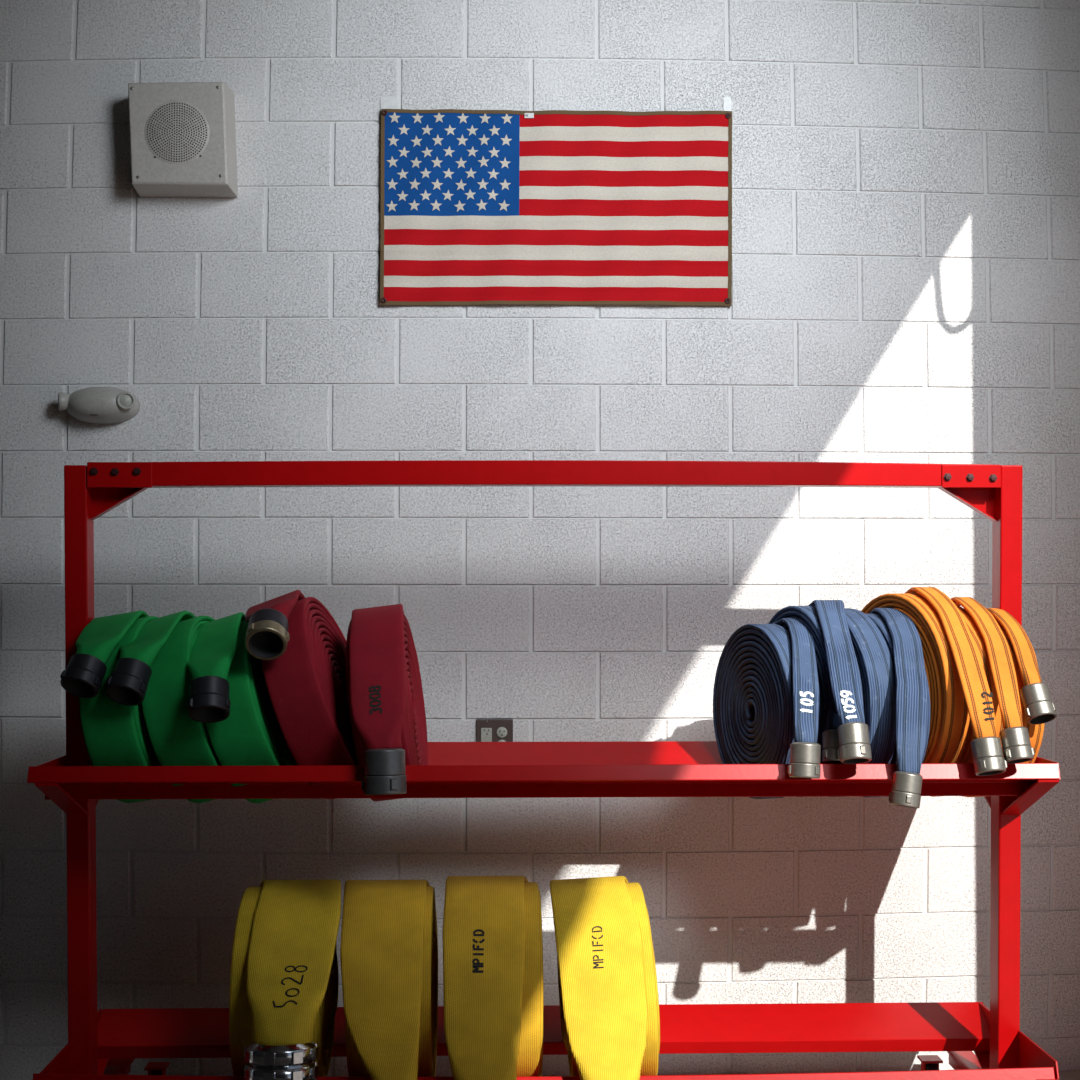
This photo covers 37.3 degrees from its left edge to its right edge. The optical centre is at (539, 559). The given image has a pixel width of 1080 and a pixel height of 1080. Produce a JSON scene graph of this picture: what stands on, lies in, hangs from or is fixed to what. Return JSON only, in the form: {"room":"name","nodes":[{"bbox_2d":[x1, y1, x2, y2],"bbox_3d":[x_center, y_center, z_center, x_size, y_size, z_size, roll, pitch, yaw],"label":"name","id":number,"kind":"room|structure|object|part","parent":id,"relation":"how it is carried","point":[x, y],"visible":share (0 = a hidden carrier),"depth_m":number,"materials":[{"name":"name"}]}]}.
{"room":"emergency services station","nodes":[
{"label":"emergency services station","id":0,"kind":"room"},
{"bbox_2d":[0,0,1079,1079],"bbox_3d":[-1.041,-0.759,5.029,6.828,4.915,0.201,0,-1,-2],"label":"wall","id":1,"kind":"structure","parent":0,"point":[906,173],"depth_m":4.95,"materials":[{"name":"white"}]},
{"bbox_2d":[58,387,139,423],"bbox_3d":[-1.346,-0.474,4.862,0.245,0.113,0.100,0,-1,-2],"label":"emergency light","id":2,"kind":"object","parent":1,"relation":"attached to","point":[94,405],"visible":1,"depth_m":4.83,"materials":[{"name":"beige plastic"}]},
{"bbox_2d":[128,82,237,197],"bbox_3d":[-1.087,-1.280,4.875,0.312,0.322,0.126,0,-1,-2],"label":"wall speaker","id":3,"kind":"object","parent":1,"relation":"attached to","point":[183,134],"visible":1,"depth_m":4.81,"materials":[{"name":"beige metal"}]},
{"bbox_2d":[144,100,209,164],"bbox_3d":[-1.092,-1.286,4.813,0.195,0.195,0.002,0,-1,-2],"label":"grille","id":4,"kind":"object","parent":3,"relation":"attached to","point":[176,132],"depth_m":4.81,"materials":[{"name":"beige metal"}]},
{"bbox_2d":[380,96,397,115],"bbox_3d":[-0.467,-1.407,4.958,0.054,0.060,0.004,0,-1,-2],"label":"hanger","id":5,"kind":"object","parent":1,"relation":"attached to","point":[386,102],"visible":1,"depth_m":4.96,"materials":[{"name":"white plastic"}]},
{"bbox_2d":[476,719,512,741],"bbox_3d":[-0.140,0.546,4.921,0.114,0.114,0.010,0,-1,-2],"label":"electrical outlet","id":6,"kind":"object","parent":1,"relation":"attached to","point":[487,730],"visible":0.59,"depth_m":4.92,"materials":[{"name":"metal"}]},
{"bbox_2d":[481,728,491,741],"bbox_3d":[-0.165,0.551,4.918,0.033,0.070,0.004,0,-1,-2],"label":"receptacle","id":7,"kind":"object","parent":6,"relation":"attached to","point":[486,733],"depth_m":4.92,"materials":[{"name":"white plastic"}]},
{"bbox_2d":[497,727,506,737],"bbox_3d":[-0.117,0.530,4.920,0.033,0.033,0.004,0,-1,-2],"label":"receptacle","id":8,"kind":"object","parent":6,"relation":"attached to","point":[501,731],"depth_m":4.92,"materials":[{"name":"white plastic"}]},
{"bbox_2d":[380,109,731,305],"bbox_3d":[0.053,-1.091,4.958,1.091,0.612,0.025,0,-1,-2],"label":"flag","id":9,"kind":"object","parent":1,"relation":"attached to","point":[479,207],"visible":1,"depth_m":4.96,"materials":[{"name":"multicoloured fabric"}]},
{"bbox_2d":[723,96,731,110],"bbox_3d":[0.585,-1.416,4.991,0.026,0.061,0.004,0,-1,-2],"label":"hanger","id":10,"kind":"object","parent":1,"relation":"attached to","point":[727,101],"visible":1,"depth_m":4.99,"materials":[{"name":"white plastic"}]},
{"bbox_2d":[439,1071,1079,1079],"bbox_3d":[-1.008,1.572,1.174,6.860,0.150,7.800,0,-1,-2],"label":"floor","id":11,"kind":"structure","parent":0,"point":[1063,1075],"depth_m":4.92,"materials":[{"name":"concrete"}]},
{"bbox_2d":[27,460,1060,1079],"bbox_3d":[0.015,0.650,4.364,2.600,1.836,0.870,0,-1,-2],"label":"rack","id":12,"kind":"object","parent":11,"relation":"on","point":[102,1045],"visible":0.79,"depth_m":4.31,"materials":[{"name":"red metal"}]},
{"bbox_3d":[-1.258,0.592,4.115,0.005,0.151,0.297,0,-1,-2],"label":"arm","id":13,"kind":"part","parent":12,"relation":"part of","materials":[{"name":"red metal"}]},
{"bbox_3d":[-1.248,1.355,4.098,0.005,0.151,0.297,0,-1,-2],"label":"arm","id":14,"kind":"part","parent":12,"relation":"part of","materials":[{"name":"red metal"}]},
{"bbox_3d":[-1.229,0.616,4.115,0.053,0.117,0.297,0,-1,-2],"label":"sole plate","id":15,"kind":"part","parent":12,"relation":"part of","materials":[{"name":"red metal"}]},
{"bbox_3d":[-1.234,0.602,4.301,0.084,1.711,0.076,0,-1,-2],"label":"post","id":16,"kind":"part","parent":12,"relation":"part of","materials":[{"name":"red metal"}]},
{"bbox_3d":[-1.259,1.364,4.470,0.005,0.151,0.297,0,-1,-2],"label":"arm","id":17,"kind":"part","parent":12,"relation":"part of","materials":[{"name":"red metal"}]},
{"bbox_3d":[-1.230,1.387,4.471,0.053,0.117,0.297,0,-1,-2],"label":"sole plate","id":18,"kind":"part","parent":12,"relation":"part of","materials":[{"name":"red metal"}]},
{"bbox_2d":[60,610,159,802],"bbox_3d":[-1.076,0.394,4.267,0.262,0.514,0.590,0,-1,-2],"label":"fire hose","id":19,"kind":"object","parent":12,"relation":"on","point":[114,733],"visible":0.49,"depth_m":4.08,"materials":[{"name":"fabric"}]},
{"bbox_3d":[-1.125,-0.228,4.284,0.173,0.068,0.004,0,-1,-2],"label":"splice plate","id":20,"kind":"part","parent":12,"relation":"part of","materials":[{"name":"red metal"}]},
{"bbox_2d":[105,611,220,802],"bbox_3d":[-0.930,0.394,4.268,0.327,0.517,0.598,0,-1,-2],"label":"fire hose","id":21,"kind":"object","parent":12,"relation":"on","point":[151,670],"visible":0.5,"depth_m":4.08,"materials":[{"name":"fabric"}]},
{"bbox_2d":[186,612,297,802],"bbox_3d":[-0.778,0.396,4.262,0.334,0.513,0.622,0,-1,-2],"label":"fire hose","id":22,"kind":"object","parent":12,"relation":"on","point":[228,692],"visible":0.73,"depth_m":4.09,"materials":[{"name":"fabric"}]},
{"bbox_2d":[229,879,340,1079],"bbox_3d":[-0.656,1.132,4.185,0.275,0.539,0.769,0,-1,-2],"label":"fire hose","id":23,"kind":"object","parent":12,"relation":"on","point":[284,978],"visible":1,"depth_m":4.05,"materials":[{"name":"fabric"}]},
{"bbox_2d":[245,590,357,798],"bbox_3d":[-0.613,0.361,4.293,0.351,0.563,0.611,0,-1,3],"label":"fire hose","id":24,"kind":"object","parent":12,"relation":"on","point":[300,646],"visible":0.84,"depth_m":4.09,"materials":[{"name":"red fabric"}]},
{"bbox_2d":[346,604,427,800],"bbox_3d":[-0.414,0.383,4.245,0.204,0.532,0.681,0,-1,0],"label":"fire hose","id":25,"kind":"object","parent":12,"relation":"on","point":[386,698],"visible":0.96,"depth_m":4.08,"materials":[{"name":"red fabric"}]},
{"bbox_2d":[340,880,437,1079],"bbox_3d":[-0.398,1.174,4.191,0.259,0.618,0.772,0,-1,-2],"label":"fire hose","id":26,"kind":"object","parent":12,"relation":"on","point":[389,943],"visible":1,"depth_m":4.07,"materials":[{"name":"fabric"}]},
{"bbox_2d":[442,876,543,1079],"bbox_3d":[-0.123,1.171,4.202,0.260,0.630,0.771,0,-1,-2],"label":"fire hose","id":27,"kind":"object","parent":12,"relation":"on","point":[493,985],"visible":1,"depth_m":4.07,"materials":[{"name":"fabric"}]},
{"bbox_3d":[0.021,1.341,4.570,2.555,0.101,0.177,0,-1,-2],"label":"cradle rail","id":28,"kind":"part","parent":12,"relation":"part of","materials":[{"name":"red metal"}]},
{"bbox_3d":[0.019,0.567,4.095,2.590,0.101,0.177,0,-1,-2],"label":"cradle rail","id":29,"kind":"part","parent":12,"relation":"part of","materials":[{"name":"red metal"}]},
{"bbox_3d":[0.019,1.336,4.077,2.557,0.120,0.177,0,-1,-2],"label":"cradle rail","id":30,"kind":"part","parent":12,"relation":"part of","materials":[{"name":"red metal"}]},
{"bbox_3d":[0.017,0.578,4.587,2.576,0.101,0.177,0,-1,-2],"label":"cradle rail","id":31,"kind":"part","parent":12,"relation":"part of","materials":[{"name":"red metal"}]},
{"bbox_2d":[549,876,659,1079],"bbox_3d":[0.173,1.174,4.209,0.290,0.630,0.769,0,-1,-2],"label":"fire hose","id":32,"kind":"object","parent":12,"relation":"on","point":[608,987],"visible":1,"depth_m":4.08,"materials":[{"name":"fabric"}]},
{"bbox_2d":[713,618,820,798],"bbox_3d":[0.647,0.401,4.282,0.182,0.490,0.654,0,-1,-12],"label":"fire hose","id":33,"kind":"object","parent":12,"relation":"on","point":[766,689],"visible":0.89,"depth_m":4.26,"materials":[{"name":"fabric"}]},
{"bbox_2d":[768,600,871,763],"bbox_3d":[0.769,0.374,4.289,0.179,0.535,0.691,0,-1,-12],"label":"fire hose","id":34,"kind":"object","parent":12,"relation":"on","point":[839,680],"visible":0.36,"depth_m":4.14,"materials":[{"name":"fabric"}]},
{"bbox_2d":[822,608,895,796],"bbox_3d":[0.817,0.387,4.340,0.212,0.512,0.584,0,-1,-2],"label":"fire hose","id":35,"kind":"object","parent":12,"relation":"on","point":[874,660],"visible":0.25,"depth_m":4.14,"materials":[{"name":"fabric"}]},
{"bbox_2d":[861,608,929,807],"bbox_3d":[0.912,0.386,4.290,0.189,0.514,0.661,0,-1,-2],"label":"fire hose","id":36,"kind":"object","parent":12,"relation":"on","point":[900,633],"visible":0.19,"depth_m":4.07,"materials":[{"name":"fabric"}]},
{"bbox_2d":[861,587,1006,775],"bbox_3d":[1.055,0.356,4.309,0.154,0.568,0.715,0,-1,-19],"label":"fire hose","id":37,"kind":"object","parent":12,"relation":"on","point":[959,691],"visible":0.37,"depth_m":4.13,"materials":[{"name":"fabric"}]},
{"bbox_3d":[1.174,-0.228,4.354,0.162,0.062,0.004,0,-1,-2],"label":"splice plate","id":38,"kind":"part","parent":12,"relation":"part of","materials":[{"name":"red metal"}]},
{"bbox_3d":[1.261,1.396,4.547,0.053,0.130,0.297,0,-1,-2],"label":"sole plate","id":39,"kind":"part","parent":12,"relation":"part of","materials":[{"name":"red metal"}]},
{"bbox_2d":[931,597,1034,796],"bbox_3d":[1.143,0.371,4.308,0.167,0.543,0.693,0,-1,-18],"label":"fire hose","id":40,"kind":"object","parent":12,"relation":"on","point":[991,643],"visible":0.14,"depth_m":4.13,"materials":[{"name":"fabric"}]},
{"bbox_3d":[1.290,1.372,4.548,0.005,0.164,0.297,0,-1,-2],"label":"arm","id":41,"kind":"part","parent":12,"relation":"part of","materials":[{"name":"red metal"}]},
{"bbox_3d":[1.270,0.632,4.565,0.053,0.130,0.297,0,-1,-2],"label":"sole plate","id":42,"kind":"part","parent":12,"relation":"part of","materials":[{"name":"red metal"}]},
{"bbox_3d":[1.275,0.601,4.379,0.080,1.717,0.076,0,-1,-2],"label":"post","id":43,"kind":"part","parent":12,"relation":"part of","materials":[{"name":"red metal"}]},
{"bbox_2d":[963,608,1056,796],"bbox_3d":[1.226,0.388,4.341,0.155,0.515,0.600,0,-1,-19],"label":"fire hose","id":44,"kind":"object","parent":12,"relation":"on","point":[1038,708],"visible":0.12,"depth_m":4.15,"materials":[{"name":"fabric"}]},
{"bbox_3d":[1.281,0.624,4.192,0.053,0.130,0.297,0,-1,-2],"label":"sole plate","id":45,"kind":"part","parent":12,"relation":"part of","materials":[{"name":"red metal"}]},
{"bbox_3d":[1.301,1.358,4.176,0.005,0.176,0.297,0,-1,-2],"label":"arm","id":46,"kind":"part","parent":12,"relation":"part of","materials":[{"name":"red metal"}]},
{"bbox_3d":[1.310,0.600,4.194,0.005,0.164,0.297,0,-1,-2],"label":"arm","id":47,"kind":"part","parent":12,"relation":"part of","materials":[{"name":"red metal"}]}
]}

